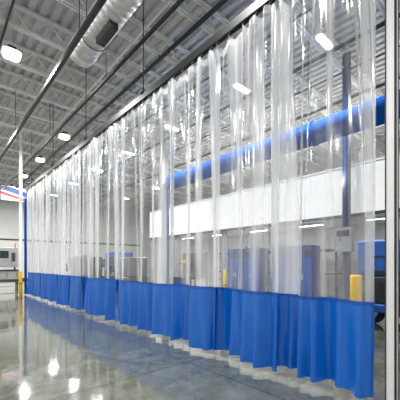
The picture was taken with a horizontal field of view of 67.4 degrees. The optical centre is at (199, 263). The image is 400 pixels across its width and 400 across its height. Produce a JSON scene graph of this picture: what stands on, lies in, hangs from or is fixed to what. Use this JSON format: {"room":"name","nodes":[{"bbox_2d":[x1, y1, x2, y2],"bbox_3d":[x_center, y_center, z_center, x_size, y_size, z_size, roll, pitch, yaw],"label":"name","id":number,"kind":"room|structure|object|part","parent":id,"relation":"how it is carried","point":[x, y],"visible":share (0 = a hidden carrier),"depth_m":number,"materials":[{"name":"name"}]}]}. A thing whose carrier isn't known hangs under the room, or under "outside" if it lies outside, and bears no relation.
{"room":"industrial warehouse","nodes":[
{"label":"industrial warehouse","id":0,"kind":"room"},
{"bbox_2d":[24,197,27,293],"bbox_3d":[-9.125,-0.940,15.623,0.186,4.980,0.460,0,0,-42],"label":"post","id":1,"kind":"object","parent":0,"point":[25,198],"visible":1,"depth_m":15.50,"materials":[{"name":"metal"}]},
{"bbox_2d":[0,189,139,277],"bbox_3d":[-17.870,-2.950,29.761,27.000,9.100,0.200,0,0,-42],"label":"wall","id":2,"kind":"structure","parent":0,"point":[9,210],"depth_m":32.08,"materials":[{"name":"paint"}]},
{"bbox_2d":[0,238,139,245],"bbox_3d":[-17.784,-2.375,29.664,27.000,0.150,0.060,0,0,-42],"label":"trim","id":3,"kind":"structure","parent":2,"relation":"attached to","point":[0,238],"depth_m":32.63,"materials":[{"name":"grey metal"}]},
{"bbox_2d":[93,181,160,209],"bbox_3d":[0.741,-6.290,19.434,0.220,0.480,40.000,0,0,-42],"label":"girder","id":4,"kind":"object","parent":2,"relation":"attached to","point":[146,189],"visible":0.22,"depth_m":27.05,"materials":[{"name":"grey metal"}]},
{"bbox_2d":[16,0,300,202],"bbox_3d":[-4.703,-6.290,14.571,0.220,0.480,40.000,0,0,-42],"label":"girder","id":5,"kind":"object","parent":2,"relation":"attached to","point":[204,62],"visible":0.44,"depth_m":9.43,"materials":[{"name":"grey metal"}]},
{"bbox_2d":[0,185,146,211],"bbox_3d":[-16.704,-6.862,28.456,27.000,0.665,0.160,0,0,-42],"label":"joist","id":6,"kind":"object","parent":5,"relation":"on","point":[0,185],"visible":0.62,"depth_m":31.85,"materials":[{"name":"grey metal"}]},
{"bbox_2d":[0,180,154,209],"bbox_3d":[-15.539,-6.862,27.151,27.000,0.665,0.160,0,0,-42],"label":"joist","id":7,"kind":"object","parent":5,"relation":"on","point":[0,180],"visible":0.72,"depth_m":30.49,"materials":[{"name":"grey metal"}]},
{"bbox_2d":[0,175,159,206],"bbox_3d":[-14.373,-6.862,25.846,27.000,0.665,0.160,0,0,-42],"label":"joist","id":8,"kind":"object","parent":5,"relation":"on","point":[1,182],"visible":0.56,"depth_m":28.64,"materials":[{"name":"grey metal"}]},
{"bbox_2d":[0,169,171,205],"bbox_3d":[-13.207,-6.862,24.541,27.000,0.665,0.160,0,0,-42],"label":"joist","id":9,"kind":"object","parent":5,"relation":"on","point":[2,177],"visible":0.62,"depth_m":26.73,"materials":[{"name":"grey metal"}]},
{"bbox_2d":[0,162,181,202],"bbox_3d":[-12.041,-6.862,23.235,27.000,0.665,0.160,0,0,-42],"label":"joist","id":10,"kind":"object","parent":5,"relation":"on","point":[100,188],"visible":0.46,"depth_m":25.16,"materials":[{"name":"grey metal"}]},
{"bbox_2d":[1,185,25,201],"bbox_3d":[-13.578,-5.585,21.879,1.600,1.970,0.036,0,0,-42],"label":"banner","id":11,"kind":"object","parent":10,"relation":"hanging from","point":[8,193],"visible":0.77,"depth_m":21.77,"materials":[{"name":"white fabric"}]},
{"bbox_2d":[0,156,192,200],"bbox_3d":[-10.875,-6.862,21.930,27.000,0.665,0.160,0,0,-42],"label":"joist","id":12,"kind":"object","parent":5,"relation":"on","point":[11,166],"visible":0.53,"depth_m":23.55,"materials":[{"name":"grey metal"}]},
{"bbox_2d":[1,146,203,197],"bbox_3d":[-9.709,-6.862,20.625,27.000,0.665,0.160,0,0,-42],"label":"joist","id":13,"kind":"object","parent":5,"relation":"on","point":[130,182],"visible":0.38,"depth_m":21.96,"materials":[{"name":"grey metal"}]},
{"bbox_2d":[0,138,216,194],"bbox_3d":[-8.543,-6.862,19.320,27.000,0.665,0.160,0,0,-42],"label":"joist","id":14,"kind":"object","parent":5,"relation":"on","point":[3,147],"visible":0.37,"depth_m":20.46,"materials":[{"name":"grey metal"}]},
{"bbox_2d":[0,124,229,191],"bbox_3d":[-7.378,-6.862,18.015,27.000,0.665,0.160,0,0,-42],"label":"joist","id":15,"kind":"object","parent":5,"relation":"on","point":[23,131],"visible":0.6,"depth_m":18.49,"materials":[{"name":"grey metal"}]},
{"bbox_2d":[0,109,245,187],"bbox_3d":[-6.212,-6.862,16.710,27.000,0.665,0.160,0,0,-42],"label":"joist","id":16,"kind":"object","parent":5,"relation":"on","point":[1,110],"visible":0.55,"depth_m":16.58,"materials":[{"name":"grey metal"}]},
{"bbox_2d":[0,90,258,182],"bbox_3d":[-5.046,-6.862,15.405,27.000,0.665,0.160,0,0,-42],"label":"joist","id":17,"kind":"object","parent":5,"relation":"on","point":[24,112],"visible":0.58,"depth_m":14.80,"materials":[{"name":"grey metal"}]},
{"bbox_2d":[58,113,69,139],"bbox_3d":[-6.392,-6.550,14.135,0.480,1.300,0.480,0,0,-42],"label":"light","id":18,"kind":"object","parent":17,"relation":"hanging from","point":[63,135],"visible":1,"depth_m":14.05,"materials":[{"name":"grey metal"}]},
{"bbox_2d":[0,67,270,175],"bbox_3d":[-3.880,-6.862,14.100,27.000,0.665,0.160,0,0,-42],"label":"joist","id":19,"kind":"object","parent":5,"relation":"on","point":[20,76],"visible":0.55,"depth_m":13.18,"materials":[{"name":"grey metal"}]},
{"bbox_2d":[0,0,14,46],"bbox_3d":[-8.208,-6.500,11.440,0.060,0.060,40.000,0,0,-42],"label":"conduit","id":20,"kind":"object","parent":19,"relation":"attached to","point":[13,1],"visible":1,"depth_m":7.99,"materials":[{"name":"grey metal"}]},
{"bbox_2d":[53,22,399,201],"bbox_3d":[-2.168,-6.625,16.836,0.050,0.050,40.000,0,0,-42],"label":"bar","id":21,"kind":"object","parent":19,"relation":"attached to","point":[383,31],"visible":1,"depth_m":10.56,"materials":[{"name":"grey metal"}]},
{"bbox_2d":[0,37,301,173],"bbox_3d":[-2.714,-6.862,12.795,27.000,0.665,0.160,0,0,-42],"label":"joist","id":22,"kind":"object","parent":5,"relation":"on","point":[2,58],"visible":0.55,"depth_m":11.53,"materials":[{"name":"grey metal"}]},
{"bbox_2d":[0,0,325,168],"bbox_3d":[-1.548,-6.862,11.490,27.000,0.665,0.160,0,0,-42],"label":"joist","id":23,"kind":"object","parent":5,"relation":"on","point":[26,31],"visible":0.62,"depth_m":10.25,"materials":[{"name":"grey metal"}]},
{"bbox_2d":[30,0,325,197],"bbox_3d":[-3.958,-6.500,15.237,0.060,0.060,40.000,0,0,-42],"label":"conduit","id":24,"kind":"object","parent":23,"relation":"attached to","point":[321,1],"visible":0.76,"depth_m":10.17,"materials":[{"name":"grey metal"}]},
{"bbox_2d":[61,45,399,203],"bbox_3d":[-1.571,-6.500,17.369,0.060,0.060,40.000,0,0,-42],"label":"conduit","id":25,"kind":"object","parent":23,"relation":"attached to","point":[383,53],"visible":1,"depth_m":12.44,"materials":[{"name":"grey metal"}]},
{"bbox_2d":[56,0,352,161],"bbox_3d":[-0.382,-6.862,10.185,27.000,0.665,0.160,0,0,-42],"label":"joist","id":26,"kind":"object","parent":5,"relation":"on","point":[67,3],"visible":0.44,"depth_m":9.74,"materials":[{"name":"grey metal"}]},
{"bbox_2d":[162,0,383,154],"bbox_3d":[0.783,-6.862,8.880,27.000,0.665,0.160,0,0,-42],"label":"joist","id":27,"kind":"object","parent":5,"relation":"on","point":[184,11],"visible":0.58,"depth_m":10.06,"materials":[{"name":"grey metal"}]},
{"bbox_2d":[0,0,106,160],"bbox_3d":[-7.574,-5.705,12.006,0.090,1.730,39.800,0,0,-42],"label":"rail","id":28,"kind":"object","parent":27,"relation":"hanging from","point":[99,4],"visible":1,"depth_m":7.28,"materials":[{"name":"black metal"}]},
{"bbox_3d":[-6.975,-5.750,11.335,0.017,1.640,0.020,0,0,-42],"label":"hanger rod","id":29,"kind":"part","parent":28,"relation":"part of","materials":[{"name":"black metal"}]},
{"bbox_2d":[288,1,399,129],"bbox_3d":[1.949,-6.862,7.574,27.000,0.665,0.160,0,0,-42],"label":"joist","id":30,"kind":"object","parent":5,"relation":"on","point":[297,24],"visible":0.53,"depth_m":9.39,"materials":[{"name":"grey metal"}]},
{"bbox_2d":[68,0,142,67],"bbox_3d":[0.528,-5.795,3.717,0.697,1.630,10.840,0,0,-42],"label":"spiral duct","id":31,"kind":"object","parent":30,"relation":"hanging from","point":[114,14],"visible":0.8,"depth_m":6.57,"materials":[{"name":"metal"}]},
{"bbox_2d":[96,19,117,47],"bbox_3d":[-2.057,-5.070,6.610,0.200,0.180,0.700,0,0,-42],"label":"air register","id":32,"kind":"object","parent":31,"relation":"attached to","point":[108,28],"depth_m":6.51,"materials":[{"name":"black metal"}]},
{"bbox_2d":[373,0,399,42],"bbox_3d":[3.115,-6.862,6.269,27.000,0.665,0.160,0,0,-42],"label":"joist","id":33,"kind":"object","parent":5,"relation":"on","point":[378,3],"visible":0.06,"depth_m":7.64,"materials":[{"name":"grey metal"}]},
{"bbox_2d":[0,0,95,154],"bbox_3d":[-7.015,-6.625,12.506,0.050,0.050,40.000,0,0,-42],"label":"bar","id":34,"kind":"object","parent":33,"relation":"attached to","point":[95,0],"visible":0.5,"depth_m":11.35,"materials":[{"name":"grey metal"}]},
{"bbox_2d":[0,0,172,188],"bbox_3d":[-6.046,-6.500,13.372,0.060,0.060,40.000,0,0,-42],"label":"conduit","id":35,"kind":"object","parent":33,"relation":"attached to","point":[169,1],"visible":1,"depth_m":10.02,"materials":[{"name":"metal"}]},
{"bbox_2d":[2,0,184,189],"bbox_3d":[-3.374,-5.795,9.121,0.060,1.550,29.900,0,0,-42],"label":"channel","id":36,"kind":"object","parent":33,"relation":"hanging from","point":[178,3],"visible":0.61,"depth_m":7.74,"materials":[{"name":"black metal"}]},
{"bbox_2d":[16,0,228,187],"bbox_3d":[-5.374,-6.435,13.972,0.120,0.330,40.000,0,0,-42],"label":"pipe","id":37,"kind":"object","parent":33,"relation":"hanging from","point":[220,3],"visible":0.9,"depth_m":9.75,"materials":[{"name":"grey metal"}]},
{"bbox_2d":[26,0,276,189],"bbox_3d":[-3.485,-5.195,9.425,0.180,2.750,16.500,0,0,-42],"label":"track","id":38,"kind":"object","parent":33,"relation":"hanging from","point":[234,25],"visible":0.86,"depth_m":6.05,"materials":[{"name":"black metal"}]},
{"bbox_2d":[27,185,33,295],"bbox_3d":[-8.442,-1.150,14.953,0.262,5.460,1.284,0,0,-42],"label":"curtain","id":39,"kind":"object","parent":38,"relation":"hanging from","point":[29,284],"visible":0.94,"depth_m":14.82,"materials":[{"name":"plastic"}]},
{"bbox_2d":[31,181,40,296],"bbox_3d":[-7.662,-1.150,14.067,0.270,5.460,1.419,0,0,-42],"label":"curtain","id":40,"kind":"object","parent":38,"relation":"hanging from","point":[36,277],"visible":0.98,"depth_m":13.88,"materials":[{"name":"plastic"}]},
{"bbox_2d":[40,174,47,298],"bbox_3d":[-6.845,-1.150,13.132,0.264,5.460,1.415,0,0,-35],"label":"curtain","id":41,"kind":"object","parent":38,"relation":"hanging from","point":[44,276],"visible":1,"depth_m":13.07,"materials":[{"name":"plastic"}]},
{"bbox_2d":[48,167,58,301],"bbox_3d":[-6.016,-1.150,12.197,0.304,5.460,1.406,0,0,-42],"label":"curtain","id":42,"kind":"object","parent":38,"relation":"hanging from","point":[52,278],"visible":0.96,"depth_m":11.98,"materials":[{"name":"plastic"}]},
{"bbox_2d":[56,160,68,304],"bbox_3d":[-5.170,-1.150,11.277,0.264,5.460,1.416,0,0,-42],"label":"curtain","id":43,"kind":"object","parent":38,"relation":"hanging from","point":[63,283],"visible":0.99,"depth_m":11.16,"materials":[{"name":"plastic"}]},
{"bbox_2d":[67,150,81,309],"bbox_3d":[-4.323,-1.150,10.358,0.263,5.460,1.416,0,0,-38],"label":"curtain","id":44,"kind":"object","parent":38,"relation":"hanging from","point":[75,289],"visible":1,"depth_m":10.32,"materials":[{"name":"plastic"}]},
{"bbox_2d":[82,137,97,314],"bbox_3d":[-3.499,-1.150,9.431,0.248,5.460,1.412,0,0,-33],"label":"curtain","id":45,"kind":"object","parent":38,"relation":"hanging from","point":[88,284],"visible":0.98,"depth_m":9.10,"materials":[{"name":"plastic"}]},
{"bbox_2d":[94,121,118,320],"bbox_3d":[-2.709,-1.150,8.459,0.276,5.460,1.418,0,0,-42],"label":"curtain","id":46,"kind":"object","parent":38,"relation":"hanging from","point":[105,303],"visible":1,"depth_m":8.17,"materials":[{"name":"plastic"}]},
{"bbox_2d":[116,104,142,325],"bbox_3d":[-1.861,-1.150,7.545,0.279,5.460,1.417,0,0,-42],"label":"curtain","id":47,"kind":"object","parent":38,"relation":"hanging from","point":[127,291],"visible":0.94,"depth_m":7.50,"materials":[{"name":"plastic"}]},
{"bbox_3d":[-1.319,-5.265,7.001,0.180,2.610,0.080,0,0,-42],"label":"hanger rod","id":48,"kind":"part","parent":38,"relation":"part of","materials":[{"name":"black metal"}]},
{"bbox_2d":[137,78,173,335],"bbox_3d":[-1.003,-1.150,6.638,0.278,5.460,1.397,0,0,-42],"label":"curtain","id":49,"kind":"object","parent":38,"relation":"hanging from","point":[154,310],"visible":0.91,"depth_m":6.42,"materials":[{"name":"plastic"}]},
{"bbox_2d":[170,47,215,351],"bbox_3d":[-0.190,-1.150,5.693,0.250,5.460,1.417,0,0,-42],"label":"curtain","id":50,"kind":"object","parent":38,"relation":"hanging from","point":[191,306],"visible":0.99,"depth_m":5.49,"materials":[{"name":"plastic"}]},
{"bbox_2d":[213,0,278,371],"bbox_3d":[0.646,-1.150,4.774,0.241,5.460,1.421,0,0,-35],"label":"curtain","id":51,"kind":"object","parent":38,"relation":"hanging from","point":[246,322],"visible":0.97,"depth_m":4.56,"materials":[{"name":"plastic"}]},
{"bbox_2d":[271,0,374,398],"bbox_3d":[1.520,-1.150,3.874,0.277,5.460,1.419,0,0,-39],"label":"curtain","id":52,"kind":"object","parent":38,"relation":"hanging from","point":[324,338],"visible":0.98,"depth_m":3.97,"materials":[{"name":"plastic"}]},
{"bbox_2d":[46,12,399,203],"bbox_3d":[-2.690,-6.410,16.370,0.120,0.380,40.000,0,0,-42],"label":"pipe","id":53,"kind":"object","parent":33,"relation":"hanging from","point":[378,26],"visible":0.66,"depth_m":10.33,"materials":[{"name":"grey metal"}]},
{"bbox_2d":[76,76,399,206],"bbox_3d":[-0.378,-6.438,18.435,0.110,0.325,40.000,0,0,-42],"label":"pipe","id":54,"kind":"object","parent":33,"relation":"hanging from","point":[381,84],"visible":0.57,"depth_m":14.37,"materials":[{"name":"grey metal"}]},
{"bbox_2d":[111,119,399,208],"bbox_3d":[2.605,-6.625,21.100,0.050,0.050,40.000,0,0,-42],"label":"bar","id":55,"kind":"object","parent":33,"relation":"attached to","point":[399,119],"visible":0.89,"depth_m":18.98,"materials":[{"name":"grey metal"}]},
{"bbox_2d":[0,0,399,207],"bbox_3d":[-4.479,-7.350,14.771,27.000,0.300,40.000,0,0,-42],"label":"ceiling","id":56,"kind":"structure","parent":0,"point":[344,20],"depth_m":11.56,"materials":[{"name":"grey metal"}]},
{"bbox_2d":[1,12,21,61],"bbox_3d":[-5.394,-6.550,8.590,0.480,1.300,0.480,0,0,-42],"label":"light","id":57,"kind":"object","parent":56,"relation":"hanging from","point":[9,52],"visible":1,"depth_m":8.51,"materials":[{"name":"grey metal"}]},
{"bbox_2d":[35,156,44,161],"bbox_3d":[-9.190,-6.550,17.267,0.480,1.300,0.480,0,0,-42],"label":"light","id":58,"kind":"object","parent":56,"relation":"hanging from","point":[39,158],"visible":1,"depth_m":17.15,"materials":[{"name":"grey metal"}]},
{"bbox_2d":[123,132,134,154],"bbox_3d":[-3.902,-6.580,16.226,0.760,1.240,0.240,0,0,-42],"label":"light","id":59,"kind":"object","parent":56,"relation":"hanging from","point":[127,152],"visible":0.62,"depth_m":16.33,"materials":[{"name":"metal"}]},
{"bbox_2d":[164,123,179,130],"bbox_3d":[-1.237,-6.580,13.243,0.760,1.240,0.240,0,0,-42],"label":"light","id":60,"kind":"object","parent":56,"relation":"hanging from","point":[166,125],"visible":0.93,"depth_m":13.20,"materials":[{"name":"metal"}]},
{"bbox_2d":[232,82,250,93],"bbox_3d":[1.428,-6.580,10.260,0.760,1.240,0.240,0,0,-42],"label":"light","id":61,"kind":"object","parent":56,"relation":"hanging from","point":[233,84],"visible":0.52,"depth_m":10.21,"materials":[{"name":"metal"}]},
{"bbox_2d":[234,85,246,93],"bbox_3d":[1.428,-5.980,10.260,0.700,0.040,0.180,0,0,-42],"label":"diffuser","id":62,"kind":"object","parent":61,"relation":"attached to","point":[239,86],"depth_m":10.24,"materials":[{"name":"white plastic"}]},
{"bbox_2d":[314,0,334,49],"bbox_3d":[3.360,-6.580,8.097,0.760,1.240,0.240,0,0,-42],"label":"light","id":63,"kind":"object","parent":56,"relation":"hanging from","point":[323,39],"visible":1,"depth_m":7.98,"materials":[{"name":"metal"}]},
{"bbox_2d":[316,35,332,49],"bbox_3d":[3.360,-5.980,8.097,0.700,0.040,0.180,0,0,-42],"label":"diffuser","id":64,"kind":"object","parent":63,"relation":"attached to","point":[324,40],"depth_m":8.06,"materials":[{"name":"white plastic"}]},
{"bbox_2d":[0,277,399,399],"bbox_3d":[-4.479,1.700,14.771,27.000,0.200,40.000,0,0,-42],"label":"floor","id":65,"kind":"structure","parent":0,"point":[51,350],"depth_m":4.78,"materials":[{"name":"concrete"}]},
{"bbox_2d":[0,244,18,289],"bbox_3d":[-11.784,0.160,18.370,1.300,2.880,0.700,0,0,-42],"label":"station","id":66,"kind":"object","parent":65,"relation":"on","point":[8,256],"visible":0.98,"depth_m":18.34,"materials":[{"name":"silver metal"}]},
{"bbox_3d":[-11.812,0.675,17.995,0.500,0.450,0.022,0,0,-42],"label":"door","id":67,"kind":"part","parent":66,"relation":"part of","materials":[{"name":"silver metal"}]},
{"bbox_2d":[0,269,18,270],"bbox_3d":[-11.784,0.370,18.370,1.300,0.060,0.700,0,0,-42],"label":"countertop","id":68,"kind":"structure","parent":66,"relation":"on","point":[4,269],"depth_m":18.40,"materials":[{"name":"grey metal"}]},
{"bbox_3d":[-11.416,0.675,18.348,0.500,0.450,0.022,0,0,-42],"label":"door","id":69,"kind":"part","parent":66,"relation":"part of","materials":[{"name":"silver metal"}]},
{"bbox_2d":[19,130,22,294],"bbox_3d":[-9.249,-2.797,15.472,0.247,8.795,0.247,0,0,-42],"label":"post","id":70,"kind":"object","parent":65,"relation":"on","point":[20,132],"visible":0.79,"depth_m":15.41,"materials":[{"name":"white metal"}]},
{"bbox_2d":[19,271,22,297],"bbox_3d":[-8.466,0.961,14.160,0.192,1.278,0.192,0,0,-42],"label":"bollard","id":71,"kind":"object","parent":65,"relation":"on","point":[20,272],"visible":0.95,"depth_m":14.09,"materials":[{"name":"yellow metal"}]},
{"bbox_2d":[71,255,93,286],"bbox_3d":[-7.371,0.525,18.758,0.800,2.150,1.800,0,0,-42],"label":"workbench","id":72,"kind":"object","parent":65,"relation":"on","point":[84,273],"visible":0.53,"depth_m":18.64,"materials":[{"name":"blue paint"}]},
{"bbox_2d":[71,274,93,275],"bbox_3d":[-7.371,0.685,18.758,0.800,0.070,1.800,0,0,-42],"label":"countertop","id":73,"kind":"structure","parent":72,"relation":"on","point":[71,274],"depth_m":18.32,"materials":[{"name":"grey metal"}]},
{"bbox_2d":[66,257,101,277],"bbox_3d":[-8.287,0.550,21.427,1.710,2.100,2.400,0,0,-42],"label":"tool","id":74,"kind":"object","parent":65,"relation":"on","point":[77,261],"visible":0.34,"depth_m":20.94,"materials":[{"name":"grey metal"}]},
{"bbox_2d":[102,252,132,278],"bbox_3d":[-7.118,0.300,25.823,1.810,2.600,2.200,0,0,-42],"label":"tool","id":75,"kind":"object","parent":65,"relation":"on","point":[109,256],"visible":0.4,"depth_m":25.54,"materials":[{"name":"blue metal"}]},
{"bbox_2d":[108,257,146,288],"bbox_3d":[-4.426,0.600,18.306,1.610,2.000,2.000,0,0,-42],"label":"tool","id":76,"kind":"object","parent":65,"relation":"on","point":[134,268],"visible":0.51,"depth_m":17.73,"materials":[{"name":"grey metal"}]},
{"bbox_2d":[162,132,168,184],"bbox_3d":[-1.901,-2.795,16.538,0.500,8.790,0.500,0,0,-42],"label":"column","id":77,"kind":"structure","parent":65,"relation":"on","point":[165,147],"depth_m":16.42,"materials":[{"name":"grey metal"}]},
{"bbox_2d":[172,252,207,286],"bbox_3d":[-0.518,0.525,14.690,0.800,2.150,1.800,0,0,-42],"label":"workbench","id":78,"kind":"object","parent":65,"relation":"on","point":[193,262],"visible":0.67,"depth_m":14.72,"materials":[{"name":"grey metal"}]},
{"bbox_3d":[-0.874,0.960,15.042,0.660,0.480,0.600,0,0,-42],"label":"drawer","id":79,"kind":"part","parent":78,"relation":"part of","materials":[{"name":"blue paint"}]},
{"bbox_2d":[172,277,207,279],"bbox_3d":[-0.518,0.685,14.690,0.800,0.070,1.800,0,0,-42],"label":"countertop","id":80,"kind":"structure","parent":78,"relation":"on","point":[196,278],"depth_m":14.45,"materials":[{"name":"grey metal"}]},
{"bbox_2d":[223,270,226,287],"bbox_3d":[1.065,0.927,12.617,0.224,1.345,0.224,0,0,-42],"label":"bollard","id":81,"kind":"object","parent":65,"relation":"on","point":[224,271],"visible":0.64,"depth_m":12.54,"materials":[{"name":"yellow metal"}]},
{"bbox_2d":[228,249,243,289],"bbox_3d":[1.710,0.475,13.059,0.650,2.250,0.820,0,0,-42],"label":"storage cabinet","id":82,"kind":"object","parent":65,"relation":"on","point":[235,256],"visible":0.49,"depth_m":12.82,"materials":[{"name":"blue metal"}]},
{"bbox_3d":[1.359,0.415,13.020,0.025,2.050,0.380,0,0,-42],"label":"door","id":83,"kind":"part","parent":82,"relation":"part of","materials":[{"name":"blue paint"}]},
{"bbox_3d":[1.632,0.415,12.715,0.025,2.050,0.380,0,0,-42],"label":"door","id":84,"kind":"part","parent":82,"relation":"part of","materials":[{"name":"blue paint"}]},
{"bbox_3d":[1.631,-0.375,12.693,0.005,0.250,0.240,0,0,-42],"label":"vent panel","id":85,"kind":"part","parent":82,"relation":"part of","materials":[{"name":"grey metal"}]},
{"bbox_2d":[244,248,268,291],"bbox_3d":[2.309,0.475,12.388,0.650,2.250,0.820,0,0,-42],"label":"storage cabinet","id":86,"kind":"object","parent":65,"relation":"on","point":[256,260],"visible":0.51,"depth_m":12.14,"materials":[{"name":"blue metal"}]},
{"bbox_3d":[1.958,0.415,12.349,0.025,2.050,0.380,0,0,-42],"label":"door","id":87,"kind":"part","parent":86,"relation":"part of","materials":[{"name":"blue paint"}]},
{"bbox_3d":[2.230,-0.375,12.022,0.005,0.250,0.240,0,0,-42],"label":"vent panel","id":88,"kind":"part","parent":86,"relation":"part of","materials":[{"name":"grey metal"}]},
{"bbox_3d":[2.231,0.415,12.043,0.025,2.050,0.380,0,0,-42],"label":"door","id":89,"kind":"part","parent":86,"relation":"part of","materials":[{"name":"blue paint"}]},
{"bbox_2d":[140,138,399,295],"bbox_3d":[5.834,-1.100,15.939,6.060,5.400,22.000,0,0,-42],"label":"wall","id":90,"kind":"structure","parent":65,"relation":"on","point":[319,195],"depth_m":15.08,"materials":[{"name":"white paint"}]},
{"bbox_2d":[249,229,268,231],"bbox_3d":[3.182,-1.813,16.252,0.120,0.094,1.200,0,0,-42],"label":"strip light","id":91,"kind":"object","parent":90,"relation":"attached to","point":[259,229],"visible":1,"depth_m":16.16,"materials":[{"name":"white paint"}]},
{"bbox_2d":[299,223,323,226],"bbox_3d":[5.181,-1.813,14.014,0.120,0.094,1.200,0,0,-42],"label":"strip light","id":92,"kind":"object","parent":90,"relation":"attached to","point":[316,224],"visible":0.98,"depth_m":13.95,"materials":[{"name":"white paint"}]},
{"bbox_2d":[366,216,384,220],"bbox_3d":[7.179,-1.813,11.777,0.120,0.094,1.200,0,0,-42],"label":"strip light","id":93,"kind":"object","parent":90,"relation":"attached to","point":[382,217],"visible":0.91,"depth_m":11.93,"materials":[{"name":"white paint"}]},
{"bbox_2d":[271,246,285,293],"bbox_3d":[3.195,0.475,11.396,0.650,2.250,0.820,0,0,-42],"label":"storage cabinet","id":94,"kind":"object","parent":65,"relation":"on","point":[278,279],"visible":0.36,"depth_m":11.22,"materials":[{"name":"grey metal"}]},
{"bbox_3d":[2.844,0.415,11.357,0.025,2.050,0.380,0,0,-42],"label":"door","id":95,"kind":"part","parent":94,"relation":"part of","materials":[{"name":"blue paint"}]},
{"bbox_3d":[3.117,0.415,11.052,0.025,2.050,0.380,0,0,-42],"label":"door","id":96,"kind":"part","parent":94,"relation":"part of","materials":[{"name":"blue paint"}]},
{"bbox_2d":[216,245,341,297],"bbox_3d":[3.882,0.300,16.743,0.980,2.600,7.880,0,0,-42],"label":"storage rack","id":97,"kind":"object","parent":65,"relation":"on","point":[335,273],"visible":0.16,"depth_m":13.73,"materials":[{"name":"grey metal"}]},
{"bbox_2d":[162,41,399,283],"bbox_3d":[3.294,-2.765,9.372,0.740,8.730,15.590,0,0,-42],"label":"duct","id":98,"kind":"object","parent":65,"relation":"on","point":[357,118],"visible":0.66,"depth_m":9.23,"materials":[{"name":"paint"}]},
{"bbox_3d":[1.358,-5.715,11.538,0.021,2.830,0.024,0,0,-42],"label":"hanger rod","id":99,"kind":"part","parent":98,"relation":"part of","materials":[{"name":"grey metal"}]},
{"bbox_3d":[3.357,-5.715,9.301,0.021,2.830,0.024,0,0,-42],"label":"hanger rod","id":100,"kind":"part","parent":98,"relation":"part of","materials":[{"name":"grey metal"}]},
{"bbox_2d":[299,245,320,296],"bbox_3d":[3.775,0.475,10.747,0.650,2.250,0.820,0,0,-42],"label":"storage cabinet","id":101,"kind":"object","parent":65,"relation":"on","point":[310,266],"visible":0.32,"depth_m":10.42,"materials":[{"name":"blue metal"}]},
{"bbox_3d":[3.424,0.415,10.709,0.025,2.050,0.380,0,0,-42],"label":"door","id":102,"kind":"part","parent":101,"relation":"part of","materials":[{"name":"blue paint"}]},
{"bbox_3d":[3.697,0.415,10.403,0.025,2.050,0.380,0,0,-42],"label":"door","id":103,"kind":"part","parent":101,"relation":"part of","materials":[{"name":"blue paint"}]},
{"bbox_3d":[3.696,-0.375,10.382,0.005,0.250,0.240,0,0,-42],"label":"vent panel","id":104,"kind":"part","parent":101,"relation":"part of","materials":[{"name":"grey metal"}]},
{"bbox_2d":[335,45,353,299],"bbox_3d":[4.846,-2.795,9.961,0.500,8.790,0.560,0,0,-42],"label":"steel column","id":105,"kind":"structure","parent":65,"relation":"on","point":[344,236],"depth_m":9.91,"materials":[{"name":"blue metal"}]},
{"bbox_2d":[350,275,361,301],"bbox_3d":[3.638,0.927,7.005,0.320,1.345,0.320,0,0,-42],"label":"bollard","id":106,"kind":"object","parent":65,"relation":"on","point":[355,280],"visible":0.39,"depth_m":6.90,"materials":[{"name":"yellow metal"}]},
{"bbox_2d":[358,238,399,331],"bbox_3d":[4.830,0.500,7.352,1.040,2.200,1.970,0,0,-42],"label":"truck","id":107,"kind":"object","parent":65,"relation":"on","point":[373,280],"visible":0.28,"depth_m":7.37,"materials":[{"name":"blue paint"}]},
{"bbox_3d":[4.157,0.550,7.468,0.010,0.300,0.300,0,0,-42],"label":"control panel","id":108,"kind":"part","parent":107,"relation":"part of","materials":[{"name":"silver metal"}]},
{"bbox_2d":[358,238,399,276],"bbox_3d":[4.699,-0.150,7.483,0.820,0.900,1.200,0,0,-42],"label":"hood","id":109,"kind":"object","parent":107,"relation":"attached to","point":[365,247],"depth_m":7.41,"materials":[{"name":"blue metal"}]},
{"bbox_2d":[385,0,398,399],"bbox_3d":[2.058,-2.797,3.220,0.190,8.795,0.190,0,0,-42],"label":"post","id":110,"kind":"object","parent":65,"relation":"on","point":[391,6],"visible":1,"depth_m":3.19,"materials":[{"name":"metal"}]}
]}

